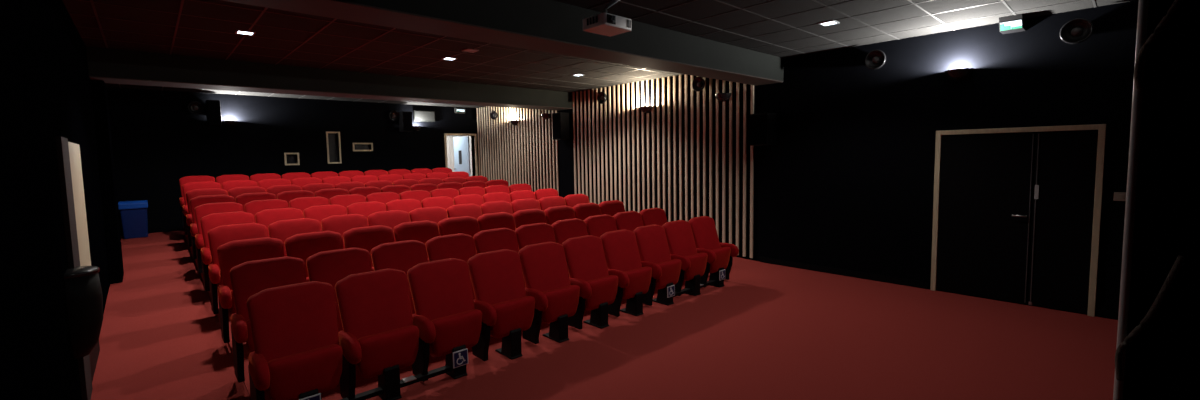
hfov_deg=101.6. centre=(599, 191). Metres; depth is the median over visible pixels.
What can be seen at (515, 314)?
seat cushion
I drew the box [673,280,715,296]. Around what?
rail
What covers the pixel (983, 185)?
door
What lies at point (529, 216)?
seat
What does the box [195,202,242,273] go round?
seat
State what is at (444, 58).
recessed light
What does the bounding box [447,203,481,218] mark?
seat
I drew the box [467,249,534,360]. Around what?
seat
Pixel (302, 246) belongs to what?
seat
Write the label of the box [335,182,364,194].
seat
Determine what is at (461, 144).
door
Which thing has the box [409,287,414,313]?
seat cushion
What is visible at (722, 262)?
seat cushion
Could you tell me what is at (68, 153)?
door
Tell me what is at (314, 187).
seat
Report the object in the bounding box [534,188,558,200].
seat
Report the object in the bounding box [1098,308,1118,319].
baseboard
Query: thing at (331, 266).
seat
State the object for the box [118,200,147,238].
recycling bin
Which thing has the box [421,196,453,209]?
seat
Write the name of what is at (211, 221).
seat
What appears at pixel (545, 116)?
wall sconce
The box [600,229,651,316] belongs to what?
seat
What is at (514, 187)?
seat
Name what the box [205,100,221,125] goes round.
speaker
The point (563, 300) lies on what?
seat cushion
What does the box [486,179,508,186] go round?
seat
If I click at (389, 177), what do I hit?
seat
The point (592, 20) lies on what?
vent
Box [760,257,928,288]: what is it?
baseboard
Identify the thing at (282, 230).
seat
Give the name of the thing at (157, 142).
wall
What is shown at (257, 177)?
seat
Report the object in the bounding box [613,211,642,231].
seat
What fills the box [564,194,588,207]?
seat
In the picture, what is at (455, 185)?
seat
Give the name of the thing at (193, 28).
ceiling
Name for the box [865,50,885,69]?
round speaker
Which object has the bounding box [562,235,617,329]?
seat
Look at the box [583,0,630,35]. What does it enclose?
projector
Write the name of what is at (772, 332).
floor
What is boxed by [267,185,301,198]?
seat
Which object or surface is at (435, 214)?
seat
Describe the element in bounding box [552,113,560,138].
grille
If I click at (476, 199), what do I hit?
seat
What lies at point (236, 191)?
seat
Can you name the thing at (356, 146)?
window
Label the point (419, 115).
vent panel
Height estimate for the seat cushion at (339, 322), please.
0.320 m
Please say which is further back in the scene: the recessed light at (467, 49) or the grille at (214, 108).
the grille at (214, 108)
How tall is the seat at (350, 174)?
0.932 m
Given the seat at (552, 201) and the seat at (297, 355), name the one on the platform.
the seat at (552, 201)
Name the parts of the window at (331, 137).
pane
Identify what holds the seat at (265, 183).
on the platform
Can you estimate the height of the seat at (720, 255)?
0.932 m
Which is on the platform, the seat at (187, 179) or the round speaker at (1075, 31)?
the seat at (187, 179)
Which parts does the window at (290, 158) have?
pane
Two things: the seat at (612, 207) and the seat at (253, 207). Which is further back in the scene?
the seat at (612, 207)
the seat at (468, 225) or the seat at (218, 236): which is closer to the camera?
the seat at (218, 236)
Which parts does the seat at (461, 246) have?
backrest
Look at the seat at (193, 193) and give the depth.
7.96 m
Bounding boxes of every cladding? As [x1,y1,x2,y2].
[447,136,459,171]
[477,106,559,195]
[572,74,754,259]
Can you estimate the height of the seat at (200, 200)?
0.932 m
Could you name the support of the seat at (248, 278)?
on the platform
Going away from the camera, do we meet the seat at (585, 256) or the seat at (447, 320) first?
the seat at (447, 320)
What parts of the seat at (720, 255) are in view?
backrest, armrest, sign panel, armrest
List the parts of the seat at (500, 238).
backrest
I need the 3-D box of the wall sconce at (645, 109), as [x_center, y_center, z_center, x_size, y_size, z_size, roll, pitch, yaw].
[0.882,-1.617,9.640,0.155,0.135,0.310,-5,6,-43]
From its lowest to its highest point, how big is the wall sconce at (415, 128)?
0.135 m
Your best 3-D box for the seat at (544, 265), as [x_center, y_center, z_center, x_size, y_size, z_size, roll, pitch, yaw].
[-0.482,1.002,4.900,0.564,0.932,0.469,-5,6,-43]
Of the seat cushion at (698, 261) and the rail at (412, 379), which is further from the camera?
the seat cushion at (698, 261)
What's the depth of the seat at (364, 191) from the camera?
8.89 m
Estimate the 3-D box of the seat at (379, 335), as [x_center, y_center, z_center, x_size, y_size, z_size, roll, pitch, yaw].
[-1.692,1.109,3.783,0.564,0.932,0.469,-5,6,-43]
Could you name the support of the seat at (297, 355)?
on the floor
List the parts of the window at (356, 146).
pane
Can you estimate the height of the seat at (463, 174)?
0.932 m
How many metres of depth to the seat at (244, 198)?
7.76 m
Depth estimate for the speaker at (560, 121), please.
11.41 m
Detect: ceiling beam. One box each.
[86,47,572,110]
[222,0,783,85]
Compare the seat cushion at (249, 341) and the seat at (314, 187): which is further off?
the seat at (314, 187)
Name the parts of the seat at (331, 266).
backrest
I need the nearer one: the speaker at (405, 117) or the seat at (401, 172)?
the seat at (401, 172)
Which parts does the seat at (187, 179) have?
armrest, backrest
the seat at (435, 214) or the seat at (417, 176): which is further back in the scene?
the seat at (417, 176)
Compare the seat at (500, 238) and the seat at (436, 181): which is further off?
the seat at (436, 181)
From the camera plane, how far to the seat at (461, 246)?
5.23 m
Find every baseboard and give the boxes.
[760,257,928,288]
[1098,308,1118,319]
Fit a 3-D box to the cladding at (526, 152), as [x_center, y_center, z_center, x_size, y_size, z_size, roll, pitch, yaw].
[-2.335,-0.909,13.341,0.045,3.033,3.870,-5,6,-43]
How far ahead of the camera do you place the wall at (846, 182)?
6.49 m
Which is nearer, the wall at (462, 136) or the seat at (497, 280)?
the seat at (497, 280)
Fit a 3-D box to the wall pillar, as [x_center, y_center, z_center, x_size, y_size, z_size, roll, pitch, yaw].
[-6.702,-0.015,6.684,0.120,2.907,0.600,-5,6,-43]
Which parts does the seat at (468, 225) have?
backrest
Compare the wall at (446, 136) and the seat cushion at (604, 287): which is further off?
the wall at (446, 136)
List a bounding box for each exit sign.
[454,108,465,113]
[999,14,1025,33]
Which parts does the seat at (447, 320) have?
armrest, backrest, sign panel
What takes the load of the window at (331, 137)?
in the wall at (157, 142)
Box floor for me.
[91,230,1117,399]
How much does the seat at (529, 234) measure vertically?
0.932 m
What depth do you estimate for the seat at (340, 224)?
6.17 m
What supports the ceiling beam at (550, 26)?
attached to the ceiling
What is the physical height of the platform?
0.670 m
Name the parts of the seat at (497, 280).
armrest, backrest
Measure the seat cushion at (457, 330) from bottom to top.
0.320 m
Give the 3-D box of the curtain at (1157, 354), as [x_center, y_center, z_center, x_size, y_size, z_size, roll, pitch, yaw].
[1.671,0.118,0.566,0.040,3.279,1.459,-5,6,-43]
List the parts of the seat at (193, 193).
armrest, backrest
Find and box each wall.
[0,0,120,399]
[107,87,478,235]
[446,136,461,171]
[462,136,471,175]
[558,0,1138,315]
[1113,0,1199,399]
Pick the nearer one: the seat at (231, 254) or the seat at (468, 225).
the seat at (231, 254)
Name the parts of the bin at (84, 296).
bin lid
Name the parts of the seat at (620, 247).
armrest, backrest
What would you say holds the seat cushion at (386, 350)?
on the seat at (379, 335)
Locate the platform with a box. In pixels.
[183,225,622,399]
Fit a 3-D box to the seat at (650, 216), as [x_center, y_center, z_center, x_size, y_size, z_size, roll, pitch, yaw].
[0.945,0.725,7.443,0.636,0.932,0.469,-5,6,-43]
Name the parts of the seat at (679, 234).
backrest, armrest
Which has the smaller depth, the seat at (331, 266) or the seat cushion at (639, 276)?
the seat at (331, 266)
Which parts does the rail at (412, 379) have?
rail plate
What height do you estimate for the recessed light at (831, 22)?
0.012 m
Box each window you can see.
[284,153,299,164]
[326,132,341,163]
[352,143,372,150]
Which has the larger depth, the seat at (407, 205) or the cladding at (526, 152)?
the cladding at (526, 152)
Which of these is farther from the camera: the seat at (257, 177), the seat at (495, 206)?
the seat at (257, 177)
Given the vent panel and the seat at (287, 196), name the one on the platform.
the seat at (287, 196)
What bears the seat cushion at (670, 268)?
on the seat at (652, 243)
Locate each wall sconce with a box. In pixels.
[222,121,238,126]
[413,126,421,130]
[510,120,518,125]
[541,114,550,119]
[640,106,652,112]
[715,93,731,101]
[944,68,974,80]
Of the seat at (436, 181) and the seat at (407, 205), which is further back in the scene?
the seat at (436, 181)
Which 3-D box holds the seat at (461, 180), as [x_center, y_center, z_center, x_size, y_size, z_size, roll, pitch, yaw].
[-3.179,0.133,10.989,0.564,0.932,0.469,-5,6,-43]
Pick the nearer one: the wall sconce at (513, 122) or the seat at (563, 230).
the seat at (563, 230)
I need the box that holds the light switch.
[1113,192,1125,200]
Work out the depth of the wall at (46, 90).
2.74 m
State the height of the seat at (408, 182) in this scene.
0.932 m
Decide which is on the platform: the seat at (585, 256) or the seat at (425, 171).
the seat at (425, 171)
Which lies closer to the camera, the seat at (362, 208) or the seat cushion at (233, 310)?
the seat cushion at (233, 310)
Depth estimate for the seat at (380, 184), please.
9.93 m
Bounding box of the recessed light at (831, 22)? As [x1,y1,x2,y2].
[818,20,839,25]
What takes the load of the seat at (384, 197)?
on the platform
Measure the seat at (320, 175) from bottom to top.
0.932 m
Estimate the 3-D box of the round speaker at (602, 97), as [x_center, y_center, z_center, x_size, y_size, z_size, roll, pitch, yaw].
[0.063,-2.019,10.522,0.112,0.260,0.260,-5,6,-43]
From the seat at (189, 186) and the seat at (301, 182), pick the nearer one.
the seat at (189, 186)
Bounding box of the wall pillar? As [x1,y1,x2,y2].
[91,80,123,283]
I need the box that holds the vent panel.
[413,110,434,121]
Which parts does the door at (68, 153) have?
kick plate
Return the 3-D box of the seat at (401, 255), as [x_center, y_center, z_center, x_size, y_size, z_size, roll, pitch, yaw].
[-1.905,0.976,4.813,0.564,0.932,0.469,-5,6,-43]
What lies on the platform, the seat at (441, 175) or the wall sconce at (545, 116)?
the seat at (441, 175)
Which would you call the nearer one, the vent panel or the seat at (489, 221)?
the seat at (489, 221)
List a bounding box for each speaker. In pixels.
[188,101,203,113]
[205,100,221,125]
[389,111,398,120]
[399,111,412,131]
[491,111,497,119]
[552,112,568,139]
[597,92,606,103]
[692,77,704,91]
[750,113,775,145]
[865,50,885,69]
[1060,18,1093,43]
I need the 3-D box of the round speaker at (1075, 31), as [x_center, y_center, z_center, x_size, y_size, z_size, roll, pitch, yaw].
[5.065,-1.701,5.201,0.112,0.260,0.260,-5,6,-43]
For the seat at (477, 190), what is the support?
on the platform
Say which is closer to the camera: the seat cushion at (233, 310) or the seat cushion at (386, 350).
the seat cushion at (386, 350)
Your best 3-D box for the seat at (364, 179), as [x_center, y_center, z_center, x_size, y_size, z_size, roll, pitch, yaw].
[-5.006,0.111,10.528,0.564,0.932,0.469,-5,6,-43]
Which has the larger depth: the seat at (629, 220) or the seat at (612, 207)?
the seat at (612, 207)
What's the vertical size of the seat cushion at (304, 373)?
0.320 m
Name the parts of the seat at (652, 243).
armrest, backrest, sign panel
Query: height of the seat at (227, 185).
0.932 m
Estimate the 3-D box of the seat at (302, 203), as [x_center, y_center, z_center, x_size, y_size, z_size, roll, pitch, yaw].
[-4.368,0.554,7.441,0.564,0.932,0.469,-5,6,-43]
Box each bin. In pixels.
[64,266,102,358]
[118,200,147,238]
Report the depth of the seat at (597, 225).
6.70 m
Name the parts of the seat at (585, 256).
armrest, backrest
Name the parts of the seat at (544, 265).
armrest, backrest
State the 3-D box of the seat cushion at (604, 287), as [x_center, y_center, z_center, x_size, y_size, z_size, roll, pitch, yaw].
[0.002,1.071,5.215,0.450,0.320,0.167,-5,6,-43]
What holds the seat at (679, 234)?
on the floor
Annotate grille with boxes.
[208,101,220,123]
[403,112,412,130]
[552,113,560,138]
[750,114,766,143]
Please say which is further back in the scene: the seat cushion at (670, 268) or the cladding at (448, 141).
the cladding at (448, 141)
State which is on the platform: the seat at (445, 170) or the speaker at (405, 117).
the seat at (445, 170)
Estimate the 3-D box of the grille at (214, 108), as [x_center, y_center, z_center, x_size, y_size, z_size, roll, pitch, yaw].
[-8.065,-1.663,10.248,0.190,0.480,0.008,-5,6,-43]
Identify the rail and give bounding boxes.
[340,365,450,399]
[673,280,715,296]
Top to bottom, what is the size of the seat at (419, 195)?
0.932 m
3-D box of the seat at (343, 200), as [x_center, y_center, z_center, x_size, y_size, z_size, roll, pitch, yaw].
[-3.965,0.518,7.814,0.564,0.932,0.469,-5,6,-43]
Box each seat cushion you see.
[231,290,235,313]
[246,319,254,351]
[267,344,342,399]
[335,302,342,332]
[357,325,418,377]
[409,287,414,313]
[429,309,481,356]
[490,296,534,338]
[542,285,579,322]
[585,275,617,309]
[623,266,651,298]
[655,259,681,288]
[684,252,707,280]
[709,247,730,272]
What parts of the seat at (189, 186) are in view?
armrest, backrest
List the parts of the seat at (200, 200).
armrest, backrest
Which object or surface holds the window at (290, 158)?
in the wall at (157, 142)
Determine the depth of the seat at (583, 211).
7.73 m
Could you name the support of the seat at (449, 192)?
on the platform
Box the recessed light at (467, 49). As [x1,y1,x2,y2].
[462,48,478,52]
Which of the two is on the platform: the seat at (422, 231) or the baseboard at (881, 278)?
the seat at (422, 231)
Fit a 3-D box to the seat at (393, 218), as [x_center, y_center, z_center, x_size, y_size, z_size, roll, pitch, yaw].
[-2.733,0.729,6.500,0.564,0.932,0.469,-5,6,-43]
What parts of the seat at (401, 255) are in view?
backrest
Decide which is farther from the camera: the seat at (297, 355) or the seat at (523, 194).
the seat at (523, 194)
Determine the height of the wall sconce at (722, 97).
0.135 m
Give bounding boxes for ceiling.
[62,0,1134,107]
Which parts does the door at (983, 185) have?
lock plate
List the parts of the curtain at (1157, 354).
lacing cord, lacing cord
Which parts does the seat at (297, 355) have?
armrest, backrest, sign panel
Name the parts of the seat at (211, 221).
armrest, backrest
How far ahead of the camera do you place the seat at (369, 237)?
5.51 m
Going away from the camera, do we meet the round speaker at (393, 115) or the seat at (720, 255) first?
the seat at (720, 255)
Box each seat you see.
[179,175,214,224]
[182,181,220,234]
[186,188,226,246]
[190,195,234,258]
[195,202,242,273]
[200,211,253,291]
[208,223,266,313]
[216,174,248,188]
[217,237,283,342]
[222,180,256,194]
[228,186,265,202]
[230,256,305,382]
[235,192,275,211]
[244,199,287,222]
[247,281,342,399]
[250,173,280,185]
[255,208,302,236]
[258,178,290,191]
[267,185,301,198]
[268,218,320,256]
[277,190,313,207]
[282,172,310,184]
[285,231,342,281]
[289,196,328,217]
[291,177,321,187]
[302,183,334,196]
[303,204,346,230]
[306,248,371,332]
[311,171,337,179]
[315,188,348,204]
[321,214,367,248]
[322,176,350,187]
[329,194,365,213]
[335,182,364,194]
[335,269,418,399]
[338,171,363,178]
[343,225,394,270]
[347,201,385,225]
[349,186,380,201]
[351,175,377,184]
[364,170,387,178]
[365,180,392,188]
[366,192,399,210]
[368,210,409,241]
[370,240,427,313]
[378,174,402,182]
[381,185,410,194]
[386,199,421,221]
[388,169,410,176]
[393,179,418,186]
[393,220,439,261]
[399,190,430,201]
[403,173,425,180]
[407,258,481,381]
[409,207,447,233]
[410,183,437,191]
[411,168,431,174]
[419,178,443,184]
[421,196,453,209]
[426,172,447,179]
[426,233,475,299]
[430,188,458,198]
[432,168,451,173]
[437,182,462,189]
[438,216,479,253]
[443,177,465,183]
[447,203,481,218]
[448,171,468,178]
[453,194,483,205]
[458,186,484,195]
[462,181,486,187]
[466,176,487,182]
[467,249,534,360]
[473,228,525,287]
[477,212,514,230]
[480,201,512,214]
[482,192,510,202]
[484,185,509,193]
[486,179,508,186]
[509,183,531,192]
[509,190,535,201]
[511,198,540,212]
[513,209,546,228]
[515,223,555,249]
[518,242,579,343]
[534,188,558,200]
[539,196,565,210]
[544,205,574,224]
[551,218,587,244]
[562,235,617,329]
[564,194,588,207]
[573,203,601,219]
[584,214,616,237]
[599,200,624,215]
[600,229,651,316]
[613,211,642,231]
[633,224,681,305]
[639,208,666,225]
[662,220,707,295]
[688,216,738,287]
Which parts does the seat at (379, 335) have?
armrest, backrest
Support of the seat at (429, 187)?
on the platform
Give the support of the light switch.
attached to the wall at (846, 182)
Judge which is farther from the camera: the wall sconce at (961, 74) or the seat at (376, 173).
the seat at (376, 173)
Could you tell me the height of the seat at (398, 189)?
0.932 m
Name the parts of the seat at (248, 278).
armrest, backrest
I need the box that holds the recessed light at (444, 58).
[441,57,457,60]
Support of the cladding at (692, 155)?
attached to the wall at (846, 182)
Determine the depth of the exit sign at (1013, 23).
5.45 m
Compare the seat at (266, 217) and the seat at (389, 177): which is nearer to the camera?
the seat at (266, 217)
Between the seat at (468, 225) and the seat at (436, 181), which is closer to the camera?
the seat at (468, 225)
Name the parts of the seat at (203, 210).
armrest, backrest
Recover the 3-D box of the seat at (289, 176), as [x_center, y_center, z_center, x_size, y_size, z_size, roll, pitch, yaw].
[-6.428,0.055,10.439,0.564,0.932,0.469,-5,6,-43]
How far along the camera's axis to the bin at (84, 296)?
3.38 m
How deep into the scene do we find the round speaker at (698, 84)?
8.67 m
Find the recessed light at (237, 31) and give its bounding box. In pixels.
[235,29,255,35]
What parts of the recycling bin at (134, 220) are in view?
bin lid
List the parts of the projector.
mount arm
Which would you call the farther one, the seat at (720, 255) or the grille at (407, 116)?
the grille at (407, 116)
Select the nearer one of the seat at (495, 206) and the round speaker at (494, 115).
the seat at (495, 206)
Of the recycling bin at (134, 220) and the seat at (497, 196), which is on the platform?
the seat at (497, 196)
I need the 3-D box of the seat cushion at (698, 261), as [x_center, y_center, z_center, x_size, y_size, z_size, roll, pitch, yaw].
[1.212,0.964,6.332,0.450,0.320,0.167,-5,6,-43]
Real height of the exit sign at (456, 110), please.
0.150 m
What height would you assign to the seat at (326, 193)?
0.932 m
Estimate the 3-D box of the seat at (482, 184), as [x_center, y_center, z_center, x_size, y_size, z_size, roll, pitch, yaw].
[-2.564,0.239,10.332,0.564,0.932,0.469,-5,6,-43]
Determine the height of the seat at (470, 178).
0.932 m
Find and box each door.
[55,136,99,399]
[444,133,477,175]
[930,124,1105,316]
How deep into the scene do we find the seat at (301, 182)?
9.83 m
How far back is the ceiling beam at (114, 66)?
7.64 m
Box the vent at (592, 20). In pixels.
[587,15,597,24]
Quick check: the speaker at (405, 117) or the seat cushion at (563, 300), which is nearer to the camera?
the seat cushion at (563, 300)
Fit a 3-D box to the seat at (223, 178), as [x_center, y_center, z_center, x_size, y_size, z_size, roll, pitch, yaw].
[-7.235,0.127,9.694,0.564,0.932,0.469,-5,6,-43]
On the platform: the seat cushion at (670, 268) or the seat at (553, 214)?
the seat at (553, 214)
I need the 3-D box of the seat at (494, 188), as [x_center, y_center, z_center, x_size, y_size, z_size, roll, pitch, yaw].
[-1.948,0.341,9.675,0.564,0.932,0.469,-5,6,-43]
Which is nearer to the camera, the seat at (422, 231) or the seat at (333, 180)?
the seat at (422, 231)
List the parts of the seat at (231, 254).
armrest, backrest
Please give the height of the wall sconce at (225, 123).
0.135 m
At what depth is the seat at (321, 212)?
6.82 m
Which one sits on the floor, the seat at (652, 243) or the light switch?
the seat at (652, 243)
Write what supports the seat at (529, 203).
on the platform
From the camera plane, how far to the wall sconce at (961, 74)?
5.92 m
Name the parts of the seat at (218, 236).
armrest, backrest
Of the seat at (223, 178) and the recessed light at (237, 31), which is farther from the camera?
the seat at (223, 178)
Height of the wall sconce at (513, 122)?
0.135 m

